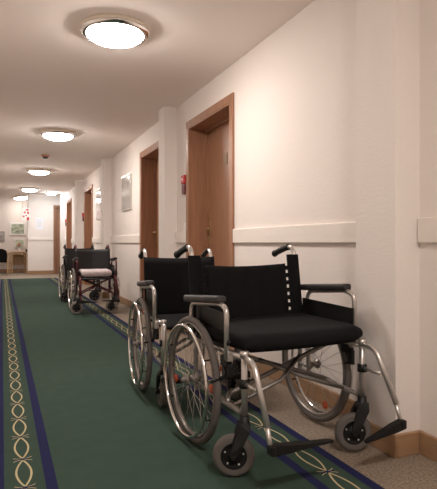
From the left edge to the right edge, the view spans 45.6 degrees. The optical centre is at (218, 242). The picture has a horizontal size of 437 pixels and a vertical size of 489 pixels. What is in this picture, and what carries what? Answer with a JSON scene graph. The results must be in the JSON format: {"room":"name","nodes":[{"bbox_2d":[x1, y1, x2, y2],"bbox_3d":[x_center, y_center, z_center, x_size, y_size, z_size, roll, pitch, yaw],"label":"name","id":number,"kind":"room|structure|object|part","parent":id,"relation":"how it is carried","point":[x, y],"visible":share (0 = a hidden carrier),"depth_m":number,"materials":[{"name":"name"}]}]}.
{"room":"nursing home corridor","nodes":[
{"label":"nursing home corridor","id":0,"kind":"room"},
{"bbox_2d":[0,198,26,268],"bbox_3d":[-7.293,-0.270,17.517,6.400,2.500,0.150,0,0,-23],"label":"wall","id":1,"kind":"structure","parent":0,"point":[10,208],"depth_m":17.55,"materials":[{"name":"beige paint"}]},
{"bbox_2d":[0,231,4,241],"bbox_3d":[-7.277,-0.220,17.427,0.200,0.340,0.028,0,0,-23],"label":"framed picture","id":2,"kind":"object","parent":1,"relation":"attached to","point":[2,233],"visible":1,"depth_m":17.43,"materials":[{"name":"grey metal"}]},
{"bbox_2d":[0,232,3,240],"bbox_3d":[-7.273,-0.220,17.416,0.140,0.280,0.004,0,0,-23],"label":"print","id":3,"kind":"object","parent":2,"relation":"attached to","point":[1,233],"depth_m":17.42},
{"bbox_2d":[0,269,25,271],"bbox_3d":[-7.399,0.927,17.382,5.700,0.105,0.018,0,0,-23],"label":"baseboard","id":4,"kind":"structure","parent":1,"relation":"attached to","point":[1,270],"depth_m":17.58,"materials":[{"name":"brown wood"}]},
{"bbox_2d":[9,222,25,234],"bbox_3d":[-6.807,-0.480,17.624,0.520,0.440,0.028,0,0,-23],"label":"framed picture","id":5,"kind":"object","parent":1,"relation":"attached to","point":[15,228],"visible":1,"depth_m":17.61,"materials":[{"name":"white paper"}]},
{"bbox_2d":[11,224,23,233],"bbox_3d":[-6.802,-0.480,17.613,0.400,0.320,0.004,0,0,-23],"label":"print","id":6,"kind":"object","parent":5,"relation":"attached to","point":[15,228],"depth_m":17.61},
{"bbox_2d":[15,239,23,247],"bbox_3d":[-6.751,0.010,17.647,0.310,0.300,0.028,0,0,-23],"label":"framed picture","id":7,"kind":"object","parent":1,"relation":"attached to","point":[17,241],"visible":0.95,"depth_m":17.64,"materials":[{"name":"white plastic"}]},
{"bbox_2d":[16,240,23,246],"bbox_3d":[-6.747,0.010,17.636,0.250,0.240,0.004,0,0,-23],"label":"print","id":8,"kind":"object","parent":7,"relation":"attached to","point":[21,242],"depth_m":17.65},
{"bbox_2d":[27,194,59,273],"bbox_3d":[-5.027,-0.270,16.674,2.065,2.500,0.250,0,0,-23],"label":"wall","id":9,"kind":"structure","parent":0,"point":[39,252],"depth_m":16.31,"materials":[{"name":"beige paint"}]},
{"bbox_2d":[36,218,42,229],"bbox_3d":[-5.613,-0.605,16.293,0.220,0.370,0.007,0,0,-23],"label":"notice sheet","id":10,"kind":"object","parent":9,"relation":"attached to","point":[39,221],"visible":1,"depth_m":16.29,"materials":[{"name":"white paper"}]},
{"bbox_2d":[28,270,52,274],"bbox_3d":[-5.576,0.922,16.300,0.765,0.115,0.018,0,0,-23],"label":"baseboard","id":11,"kind":"structure","parent":9,"relation":"attached to","point":[45,271],"depth_m":16.30,"materials":[{"name":"brown wood"}]},
{"bbox_2d":[28,238,52,239],"bbox_3d":[-5.573,-0.125,16.299,0.740,0.090,0.022,0,0,-23],"label":"trim","id":12,"kind":"structure","parent":9,"relation":"attached to","point":[28,238],"depth_m":16.29,"materials":[{"name":"beige paint"}]},
{"bbox_2d":[53,205,59,273],"bbox_3d":[-4.774,-0.110,16.695,1.020,2.180,0.135,0,0,-23],"label":"door","id":13,"kind":"structure","parent":9,"relation":"in","point":[56,211],"depth_m":16.56,"materials":[{"name":"brown wood"}]},
{"bbox_2d":[0,0,314,197],"bbox_3d":[-3.133,-1.570,7.524,6.400,0.100,21.500,0,0,-23],"label":"ceiling","id":14,"kind":"structure","parent":0,"point":[52,76],"depth_m":4.55,"materials":[{"name":"white paint"}]},
{"bbox_2d":[17,195,26,198],"bbox_3d":[-6.193,-1.466,16.649,0.490,0.108,0.490,0,0,-23],"label":"ceiling lamp","id":15,"kind":"object","parent":14,"relation":"attached to","point":[19,196],"visible":0.62,"depth_m":16.46,"materials":[{"name":"beige"}]},
{"bbox_2d":[21,193,29,220],"bbox_3d":[-5.886,-1.095,15.854,0.240,0.850,0.018,0,0,-23],"label":"hanging sign","id":16,"kind":"object","parent":14,"relation":"hanging from","point":[25,212],"visible":1,"depth_m":15.86,"materials":[{"name":"white paper"}]},
{"bbox_3d":[-5.886,-0.870,15.855,0.240,0.400,0.016,0,0,-23],"label":"sign panel","id":17,"kind":"part","parent":16,"relation":"part of","materials":[{"name":"white plastic"}]},
{"bbox_2d":[21,187,38,191],"bbox_3d":[-5.216,-1.466,14.380,0.490,0.108,0.490,0,0,-23],"label":"ceiling lamp","id":18,"kind":"object","parent":14,"relation":"attached to","point":[27,189],"visible":1,"depth_m":14.22,"materials":[{"name":"beige"}]},
{"bbox_2d":[22,189,36,191],"bbox_3d":[-5.216,-1.448,14.380,0.392,0.073,0.392,0,0,-23],"label":"diffuser","id":19,"kind":"object","parent":18,"relation":"attached to","point":[27,190],"depth_m":14.26,"materials":[{"name":"white"}]},
{"bbox_2d":[27,168,51,174],"bbox_3d":[-3.717,-1.466,10.780,0.490,0.108,0.490,0,0,-23],"label":"ceiling lamp","id":20,"kind":"object","parent":14,"relation":"attached to","point":[36,171],"visible":1,"depth_m":10.62,"materials":[{"name":"beige"}]},
{"bbox_2d":[29,171,48,174],"bbox_3d":[-3.717,-1.448,10.780,0.392,0.073,0.392,0,0,-23],"label":"diffuser","id":21,"kind":"object","parent":20,"relation":"attached to","point":[32,172],"depth_m":10.67,"materials":[{"name":"white"}]},
{"bbox_2d":[39,129,76,140],"bbox_3d":[-2.202,-1.466,7.142,0.490,0.108,0.490,0,0,-23],"label":"ceiling lamp","id":22,"kind":"object","parent":14,"relation":"attached to","point":[52,134],"visible":1,"depth_m":7.00,"materials":[{"name":"beige"}]},
{"bbox_2d":[43,133,72,140],"bbox_3d":[-2.202,-1.448,7.142,0.392,0.073,0.392,0,0,-23],"label":"diffuser","id":23,"kind":"object","parent":22,"relation":"attached to","point":[52,136],"depth_m":7.03,"materials":[{"name":"white"}]},
{"bbox_2d":[79,14,149,47],"bbox_3d":[-0.731,-1.466,3.682,0.490,0.108,0.490,0,0,-23],"label":"ceiling lamp","id":24,"kind":"object","parent":14,"relation":"attached to","point":[107,30],"visible":1,"depth_m":3.56,"materials":[{"name":"beige"}]},
{"bbox_2d":[87,24,142,47],"bbox_3d":[-0.731,-1.448,3.682,0.392,0.073,0.392,0,0,-23],"label":"diffuser","id":25,"kind":"object","parent":24,"relation":"attached to","point":[107,35],"depth_m":3.59,"materials":[{"name":"white"}]},
{"bbox_2d":[0,272,436,488],"bbox_3d":[-3.133,1.030,7.524,6.400,0.100,21.500,0,0,-23],"label":"floor","id":26,"kind":"structure","parent":0,"point":[416,471],"depth_m":2.69,"materials":[{"name":"carpet"}]},
{"bbox_2d":[0,249,10,274],"bbox_3d":[-6.864,0.575,16.325,0.565,0.810,0.522,0,0,-15],"label":"armchair","id":27,"kind":"object","parent":26,"relation":"on","point":[3,253],"visible":1,"depth_m":16.14,"materials":[{"name":"brown wood"}]},
{"bbox_3d":[-6.807,0.350,16.107,0.500,0.360,0.072,0,0,-15],"label":"backrest","id":28,"kind":"part","parent":27,"relation":"part of","materials":[{"name":"black fabric"}]},
{"bbox_2d":[7,251,26,272],"bbox_3d":[-6.526,0.630,17.236,1.000,0.700,0.620,0,0,-23],"label":"desk","id":29,"kind":"object","parent":26,"relation":"on","point":[17,257],"visible":0.41,"depth_m":17.36,"materials":[{"name":"brown wood"}]},
{"bbox_3d":[-6.699,0.645,16.871,0.045,0.670,0.045,0,0,-23],"label":"leg","id":30,"kind":"part","parent":29,"relation":"part of","materials":[{"name":"brown wood"}]},
{"bbox_3d":[-6.544,0.540,17.488,0.720,0.400,0.018,0,0,-23],"label":"panel","id":31,"kind":"part","parent":29,"relation":"part of","materials":[{"name":"brown wood"}]},
{"bbox_2d":[24,253,26,273],"bbox_3d":[-5.959,0.575,16.788,0.565,0.810,0.522,0,0,-29],"label":"desk leg","id":32,"kind":"object","parent":26,"relation":"on","point":[24,253],"visible":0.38,"depth_m":16.57,"materials":[{"name":"brown wood"}]},
{"bbox_2d":[0,278,384,488],"bbox_3d":[-1.871,0.975,6.262,1.440,0.010,17.400,0,0,-23],"label":"carpet runner","id":33,"kind":"object","parent":26,"relation":"on","point":[73,415],"visible":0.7,"depth_m":2.88,"materials":[{"name":"green carpet"}]},
{"bbox_2d":[59,244,101,301],"bbox_3d":[-2.338,0.497,8.824,0.689,0.946,0.920,0,0,-22],"label":"wheelchair","id":34,"kind":"object","parent":33,"relation":"on","point":[68,264],"visible":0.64,"depth_m":8.71,"materials":[{"name":"grey paint"}]},
{"bbox_3d":[-2.576,0.367,8.747,0.036,0.280,0.361,0,0,-22],"label":"armrest","id":35,"kind":"part","parent":34,"relation":"part of","materials":[{"name":"grey paint"}]},
{"bbox_3d":[-2.420,0.290,9.056,0.502,0.410,0.110,0,0,-22],"label":"backrest","id":36,"kind":"part","parent":34,"relation":"part of","materials":[{"name":"black fabric"}]},
{"bbox_2d":[68,245,119,313],"bbox_3d":[-1.756,0.497,7.355,0.700,0.946,1.000,0,0,-21],"label":"wheelchair","id":37,"kind":"object","parent":33,"relation":"on","point":[99,258],"visible":0.94,"depth_m":7.38,"materials":[{"name":"red paint"}]},
{"bbox_3d":[-1.993,0.367,7.292,0.036,0.281,0.421,0,0,-21],"label":"armrest","id":38,"kind":"part","parent":37,"relation":"part of","materials":[{"name":"red paint"}]},
{"bbox_3d":[-1.989,0.382,7.344,0.038,0.706,0.634,0,0,-21],"label":"frame","id":39,"kind":"part","parent":37,"relation":"part of","materials":[{"name":"red paint"}]},
{"bbox_3d":[-1.846,0.290,7.626,0.502,0.410,0.110,0,0,-21],"label":"backrest","id":40,"kind":"part","parent":37,"relation":"part of","materials":[{"name":"black fabric"}]},
{"bbox_2d":[79,269,111,276],"bbox_3d":[-1.740,0.422,7.351,0.430,0.096,0.450,0,0,-21],"label":"seat cushion","id":41,"kind":"object","parent":37,"relation":"on","point":[82,272],"visible":0.98,"depth_m":7.16,"materials":[{"name":"fabric"}]},
{"bbox_3d":[-1.736,0.490,7.341,0.480,0.030,0.492,0,0,-21],"label":"seat","id":42,"kind":"part","parent":37,"relation":"part of","materials":[{"name":"fabric"}]},
{"bbox_3d":[-1.550,0.382,7.514,0.038,0.706,0.634,0,0,-21],"label":"frame","id":43,"kind":"part","parent":37,"relation":"part of","materials":[{"name":"red paint"}]},
{"bbox_3d":[-1.512,0.367,7.478,0.036,0.281,0.421,0,0,-21],"label":"armrest","id":44,"kind":"part","parent":37,"relation":"part of","materials":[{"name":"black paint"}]},
{"bbox_2d":[128,248,249,406],"bbox_3d":[-0.199,0.502,3.406,0.672,0.936,0.889,0,0,-19],"label":"wheelchair","id":45,"kind":"object","parent":33,"relation":"on","point":[165,284],"visible":0.55,"depth_m":3.50,"materials":[{"name":"black fabric"}]},
{"bbox_3d":[-0.538,0.074,3.682,0.042,0.080,0.126,0,0,-19],"label":"push handle","id":46,"kind":"part","parent":45,"relation":"part of","materials":[{"name":"black plastic"}]},
{"bbox_3d":[-0.440,0.381,3.280,0.036,0.253,0.446,0,0,-19],"label":"armrest","id":47,"kind":"part","parent":45,"relation":"part of","materials":[{"name":"silver metal"}]},
{"bbox_3d":[-0.422,0.387,3.337,0.038,0.696,0.659,0,0,-19],"label":"frame","id":48,"kind":"part","parent":45,"relation":"part of","materials":[{"name":"silver metal"}]},
{"bbox_3d":[-0.169,0.498,3.322,0.480,0.035,0.517,0,0,-19],"label":"seat","id":49,"kind":"part","parent":45,"relation":"part of","materials":[{"name":"black fabric"}]},
{"bbox_3d":[-0.271,0.300,3.624,0.502,0.410,0.110,0,0,-19],"label":"backrest","id":50,"kind":"part","parent":45,"relation":"part of","materials":[{"name":"black fabric"}]},
{"bbox_3d":[-0.092,0.074,3.832,0.042,0.080,0.126,0,0,-19],"label":"push handle","id":51,"kind":"part","parent":45,"relation":"part of","materials":[{"name":"black plastic"}]},
{"bbox_3d":[0.024,0.387,3.487,0.038,0.696,0.659,0,0,-19],"label":"frame","id":52,"kind":"part","parent":45,"relation":"part of","materials":[{"name":"silver metal"}]},
{"bbox_2d":[164,244,406,476],"bbox_3d":[0.267,0.488,2.530,0.846,0.964,1.030,0,0,-26],"label":"wheelchair","id":53,"kind":"object","parent":33,"relation":"on","point":[247,311],"visible":1,"depth_m":2.46,"materials":[{"name":"black fabric"}]},
{"bbox_3d":[-0.194,0.045,2.789,0.042,0.078,0.161,0,0,-26],"label":"push handle","id":54,"kind":"part","parent":53,"relation":"part of","materials":[{"name":"black plastic"}]},
{"bbox_3d":[-0.043,0.382,2.404,0.036,0.251,0.413,0,0,-26],"label":"armrest","id":55,"kind":"part","parent":53,"relation":"part of","materials":[{"name":"silver metal"}]},
{"bbox_3d":[-0.028,0.373,2.445,0.038,0.724,0.661,0,0,-26],"label":"frame","id":56,"kind":"part","parent":53,"relation":"part of","materials":[{"name":"silver metal"}]},
{"bbox_3d":[0.156,0.292,2.786,0.478,0.356,0.102,0,0,-26],"label":"backrest","id":57,"kind":"part","parent":53,"relation":"part of","materials":[{"name":"black fabric"}]},
{"bbox_3d":[0.296,0.423,2.496,0.684,0.085,0.519,0,0,-26],"label":"seat","id":58,"kind":"part","parent":53,"relation":"part of","materials":[{"name":"black fabric"}]},
{"bbox_3d":[0.371,0.045,3.063,0.042,0.078,0.161,0,0,-26],"label":"push handle","id":59,"kind":"part","parent":53,"relation":"part of","materials":[{"name":"black plastic"}]},
{"bbox_3d":[0.538,0.373,2.718,0.038,0.724,0.661,0,0,-26],"label":"frame","id":60,"kind":"part","parent":53,"relation":"part of","materials":[{"name":"silver metal"}]},
{"bbox_3d":[0.572,0.367,2.701,0.036,0.281,0.413,0,0,-26],"label":"armrest","id":61,"kind":"part","parent":53,"relation":"part of","materials":[{"name":"silver metal"}]},
{"bbox_2d":[60,0,436,436],"bbox_3d":[-0.955,-0.270,7.337,0.543,2.500,19.480,0,0,-23],"label":"wall","id":62,"kind":"structure","parent":0,"point":[335,110],"depth_m":3.01,"materials":[{"name":"beige paint"}]},
{"bbox_2d":[66,198,71,275],"bbox_3d":[-4.239,-0.145,15.182,0.265,2.250,1.190,0,0,-23],"label":"door","id":63,"kind":"structure","parent":62,"relation":"in","point":[68,202],"depth_m":15.63,"materials":[{"name":"brown wood"}]},
{"bbox_2d":[84,184,92,284],"bbox_3d":[-2.830,-0.145,11.799,0.265,2.250,1.200,0,0,-23],"label":"door","id":64,"kind":"structure","parent":62,"relation":"in","point":[88,192],"depth_m":12.24,"materials":[{"name":"brown wood"}]},
{"bbox_2d":[92,237,100,242],"bbox_3d":[-2.375,-0.059,10.385,0.022,0.118,1.750,0,0,-23],"label":"trim","id":65,"kind":"structure","parent":62,"relation":"attached to","point":[94,239],"depth_m":10.66,"materials":[{"name":"beige paint"}]},
{"bbox_2d":[96,188,100,219],"bbox_3d":[-2.396,-0.780,10.430,0.026,0.620,0.620,0,0,-23],"label":"framed picture","id":66,"kind":"object","parent":62,"relation":"attached to","point":[98,191],"visible":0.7,"depth_m":10.41,"materials":[{"name":"silver metal"}]},
{"bbox_2d":[110,235,139,242],"bbox_3d":[-1.516,-0.059,8.322,0.022,0.118,2.120,0,0,-23],"label":"trim","id":67,"kind":"structure","parent":62,"relation":"attached to","point":[128,238],"depth_m":8.11,"materials":[{"name":"beige paint"}]},
{"bbox_2d":[121,172,131,211],"bbox_3d":[-1.443,-0.790,8.141,0.026,0.560,0.640,0,0,-23],"label":"framed picture","id":68,"kind":"object","parent":62,"relation":"attached to","point":[126,180],"visible":1,"depth_m":8.07,"materials":[{"name":"silver metal"}]},
{"bbox_2d":[122,174,129,209],"bbox_3d":[-1.453,-0.790,8.137,0.004,0.510,0.590,0,0,-23],"label":"print","id":69,"kind":"object","parent":68,"relation":"attached to","point":[126,178],"depth_m":8.07,"materials":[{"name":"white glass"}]},
{"bbox_2d":[140,141,158,298],"bbox_3d":[-0.766,-0.145,6.841,0.265,2.250,1.180,0,0,-23],"label":"door","id":70,"kind":"structure","parent":62,"relation":"in","point":[149,157],"depth_m":7.29,"materials":[{"name":"brown wood"}]},
{"bbox_3d":[-0.868,-0.110,7.225,0.069,0.250,0.148,0,0,-23],"label":"handle","id":71,"kind":"part","parent":70,"relation":"part of","materials":[{"name":"gold metal"}]},
{"bbox_2d":[175,232,185,242],"bbox_3d":[-0.406,-0.059,5.656,0.022,0.118,0.345,0,0,-23],"label":"trim","id":72,"kind":"structure","parent":62,"relation":"attached to","point":[180,237],"depth_m":5.64,"materials":[{"name":"beige paint"}]},
{"bbox_2d":[181,175,185,194],"bbox_3d":[-0.370,-0.620,5.542,0.043,0.200,0.100,0,0,-23],"label":"fire alarm","id":73,"kind":"object","parent":62,"relation":"attached to","point":[183,177],"visible":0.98,"depth_m":5.50,"materials":[{"name":"red plastic"}]},
{"bbox_2d":[186,92,233,349],"bbox_3d":[0.008,-0.145,4.983,0.265,2.250,1.205,0,0,-23],"label":"door","id":74,"kind":"structure","parent":62,"relation":"in","point":[210,134],"depth_m":5.33,"materials":[{"name":"brown wood"}]},
{"bbox_3d":[-0.099,-0.110,5.379,0.069,0.250,0.148,0,0,-23],"label":"handle","id":75,"kind":"part","parent":74,"relation":"part of","materials":[{"name":"gold metal"}]},
{"bbox_3d":[0.071,-0.820,5.050,0.006,0.110,0.070,0,0,-23],"label":"number plate","id":76,"kind":"part","parent":74,"relation":"part of","materials":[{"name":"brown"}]},
{"bbox_2d":[60,271,436,461],"bbox_3d":[-1.151,0.927,7.265,0.161,0.105,19.498,0,0,-23],"label":"baseboard","id":77,"kind":"structure","parent":62,"relation":"attached to","point":[418,441],"depth_m":2.46,"materials":[{"name":"brown wood"}]},
{"bbox_2d":[233,222,355,242],"bbox_3d":[0.474,-0.059,3.542,0.022,0.118,1.805,0,0,-23],"label":"trim","id":78,"kind":"structure","parent":62,"relation":"attached to","point":[342,232],"depth_m":3.37,"materials":[{"name":"beige paint"}]},
{"bbox_2d":[417,217,436,242],"bbox_3d":[1.797,-0.059,0.364,0.022,0.118,4.480,0,0,-23],"label":"trim","id":79,"kind":"structure","parent":62,"relation":"attached to","point":[426,226],"depth_m":2.37,"materials":[{"name":"beige paint"}]}
]}

